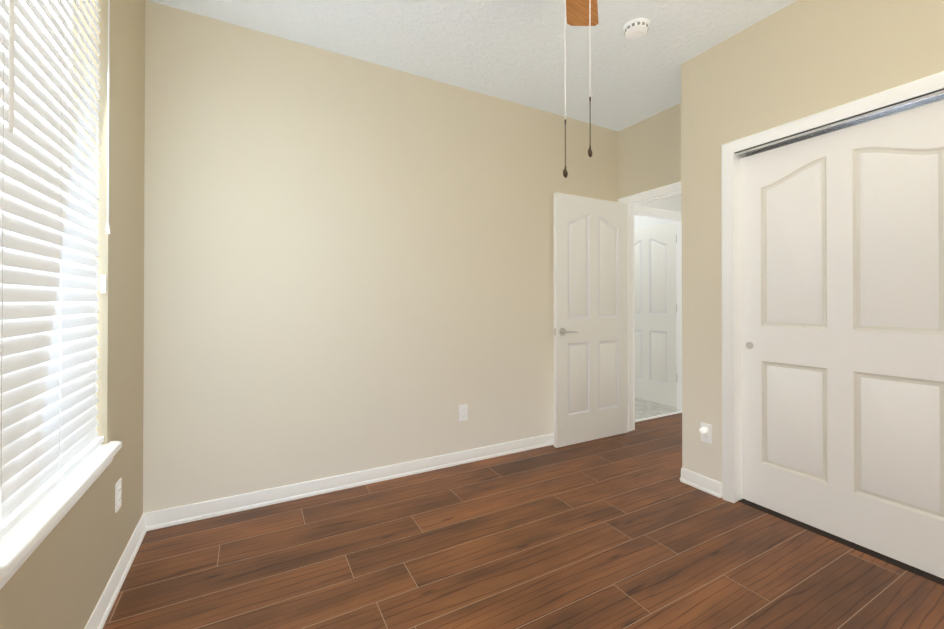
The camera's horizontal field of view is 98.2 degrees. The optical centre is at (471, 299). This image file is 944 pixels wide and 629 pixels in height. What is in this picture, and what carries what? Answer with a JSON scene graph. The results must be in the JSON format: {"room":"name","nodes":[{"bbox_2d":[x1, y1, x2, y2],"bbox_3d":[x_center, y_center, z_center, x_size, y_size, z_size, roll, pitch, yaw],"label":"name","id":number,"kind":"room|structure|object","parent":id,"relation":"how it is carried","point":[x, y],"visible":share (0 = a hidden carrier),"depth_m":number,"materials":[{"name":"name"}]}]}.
{"room":"empty bedroom","nodes":[
{"label":"empty bedroom","id":0,"kind":"room"},
{"bbox_2d":[0,0,144,628],"bbox_3d":[-0.965,-0.188,0.594,0.170,2.720,3.550,0,0,-28],"label":"wall","id":1,"kind":"structure","parent":0,"point":[59,578],"depth_m":1.60,"materials":[{"name":"beige paint"}]},
{"bbox_2d":[0,0,72,220],"bbox_3d":[-1.316,-0.367,1.138,0.060,1.835,0.830,0,0,-28],"label":"window","id":2,"kind":"structure","parent":1,"relation":"in","point":[61,53],"depth_m":1.47,"materials":[{"name":"white glass"}]},
{"bbox_2d":[0,0,109,539],"bbox_3d":[-1.220,-0.372,1.192,0.074,1.821,0.826,0,0,-28],"label":"window blinds","id":3,"kind":"object","parent":1,"relation":"attached to","point":[50,440],"visible":1,"depth_m":1.16,"materials":[{"name":"white plastic"}]},
{"bbox_2d":[0,441,121,589],"bbox_3d":[-1.225,0.589,1.182,0.147,0.077,0.890,0,0,-28],"label":"window sill","id":4,"kind":"structure","parent":1,"relation":"attached to","point":[25,536],"depth_m":1.07,"materials":[{"name":"white wood"}]},
{"bbox_2d":[84,512,151,628],"bbox_3d":[-0.878,1.129,0.622,0.019,0.086,3.300,0,0,-28],"label":"baseboard","id":5,"kind":"structure","parent":1,"relation":"attached to","point":[100,614],"depth_m":1.66,"materials":[{"name":"white wood"}]},
{"bbox_2d":[115,478,121,512],"bbox_3d":[-1.460,0.810,1.690,0.008,0.114,0.070,0,0,-28],"label":"outlet","id":6,"kind":"object","parent":1,"relation":"attached to","point":[117,495],"visible":1,"depth_m":1.68,"materials":[{"name":"white plastic"}]},
{"bbox_2d":[143,0,618,512],"bbox_3d":[-0.148,-0.174,2.988,3.545,2.720,0.115,0,0,-28],"label":"wall","id":7,"kind":"structure","parent":0,"point":[348,264],"depth_m":2.53,"materials":[{"name":"beige paint"}]},
{"bbox_2d":[152,433,553,529],"bbox_3d":[-0.167,1.142,2.895,3.430,0.086,0.019,0,0,-28],"label":"baseboard","id":8,"kind":"structure","parent":7,"relation":"attached to","point":[158,519],"depth_m":2.51,"materials":[{"name":"white wood"}]},
{"bbox_2d":[459,404,467,420],"bbox_3d":[-0.062,0.823,2.959,0.070,0.114,0.008,0,0,-28],"label":"outlet","id":9,"kind":"object","parent":7,"relation":"attached to","point":[463,412],"visible":1,"depth_m":2.96,"materials":[{"name":"white plastic"}]},
{"bbox_2d":[148,0,796,130],"bbox_3d":[0.720,-1.587,2.442,4.885,0.100,5.185,0,0,-28],"label":"ceiling","id":10,"kind":"structure","parent":0,"point":[511,50],"depth_m":2.42,"materials":[{"name":"white paint"}]},
{"bbox_2d":[563,0,598,177],"bbox_3d":[0.357,-0.976,1.381,0.788,1.134,0.788,0,0,-28],"label":"ceiling fan","id":11,"kind":"object","parent":10,"relation":"hanging from","point":[581,12],"visible":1,"depth_m":1.74,"materials":[{"name":"brown wood"}]},
{"bbox_2d":[623,18,649,38],"bbox_3d":[0.927,-1.516,2.306,0.140,0.046,0.140,0,0,-28],"label":"smoke detector","id":12,"kind":"object","parent":10,"relation":"attached to","point":[636,28],"visible":1,"depth_m":2.27,"materials":[{"name":"white plastic"}]},
{"bbox_2d":[103,398,943,628],"bbox_3d":[0.720,1.231,2.426,4.885,0.102,5.185,0,0,-28],"label":"floor","id":13,"kind":"structure","parent":0,"point":[628,530],"depth_m":1.84,"materials":[{"name":"brown wood"}]},
{"bbox_2d":[618,103,680,198],"bbox_3d":[1.613,-0.173,3.338,0.115,2.720,0.945,0,0,-28],"label":"wall","id":14,"kind":"structure","parent":0,"point":[649,153],"depth_m":3.43,"materials":[{"name":"beige paint"}]},
{"bbox_2d":[553,192,627,447],"bbox_3d":[1.019,0.166,3.448,0.826,2.025,0.137,0,0,-28],"label":"entry door","id":15,"kind":"structure","parent":14,"relation":"in","point":[590,318],"depth_m":3.41,"materials":[{"name":"white paint"}]},
{"bbox_2d":[618,182,680,430],"bbox_3d":[1.613,0.137,3.336,0.153,2.100,0.935,0,0,-28],"label":"door frame","id":16,"kind":"structure","parent":14,"relation":"attached to","point":[630,335],"depth_m":3.68,"materials":[{"name":"white wood"}]},
{"bbox_2d":[634,195,681,228],"bbox_3d":[1.829,-0.168,4.163,1.050,2.720,0.100,0,0,-28],"label":"wall","id":17,"kind":"structure","parent":0,"point":[674,203],"depth_m":4.13,"materials":[{"name":"white paint"}]},
{"bbox_2d":[634,222,676,407],"bbox_3d":[2.028,0.173,4.773,0.087,2.025,0.810,0,0,-28],"label":"hall door","id":18,"kind":"structure","parent":17,"relation":"in","point":[655,270],"depth_m":4.66,"materials":[{"name":"white paint"}]},
{"bbox_2d":[634,206,681,421],"bbox_3d":[1.895,0.142,4.186,0.920,2.100,0.119,0,0,-28],"label":"door frame","id":19,"kind":"structure","parent":17,"relation":"attached to","point":[679,314],"depth_m":4.39,"materials":[{"name":"white wood"}]},
{"bbox_2d":[681,0,943,482],"bbox_3d":[1.984,-0.182,1.651,0.115,2.720,2.375,0,0,-28],"label":"wall","id":20,"kind":"structure","parent":0,"point":[797,60],"depth_m":2.32,"materials":[{"name":"beige paint"}]},
{"bbox_2d":[699,422,711,443],"bbox_3d":[1.422,0.825,2.509,0.054,0.114,0.070,0,0,-28],"label":"outlet","id":21,"kind":"object","parent":20,"relation":"attached to","point":[705,429],"visible":1,"depth_m":2.50,"materials":[{"name":"white plastic"}]},
{"bbox_2d":[721,71,943,502],"bbox_3d":[2.007,0.148,1.608,0.115,2.060,1.860,0,0,-28],"label":"door frame","id":22,"kind":"structure","parent":20,"relation":"attached to","point":[737,292],"depth_m":2.40,"materials":[{"name":"white wood"}]},
{"bbox_2d":[735,88,943,158],"bbox_3d":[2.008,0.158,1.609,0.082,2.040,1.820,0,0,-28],"label":"trim","id":23,"kind":"structure","parent":20,"relation":"attached to","point":[914,102],"depth_m":1.95,"materials":[{"name":"silver metal"}]},
{"bbox_2d":[740,100,943,578],"bbox_3d":[1.817,0.154,2.011,0.037,2.024,0.922,0,0,-28],"label":"closet door","id":24,"kind":"structure","parent":20,"relation":"in","point":[842,322],"depth_m":1.97,"materials":[{"name":"white paint"}]},
{"label":"outside","id":25,"kind":"structure","parent":0,"visible":0},
{"bbox_2d":[0,0,44,210],"bbox_3d":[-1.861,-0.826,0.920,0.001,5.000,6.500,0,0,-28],"label":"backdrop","id":26,"kind":"structure","parent":25,"point":[28,9],"depth_m":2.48,"materials":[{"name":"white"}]}
]}

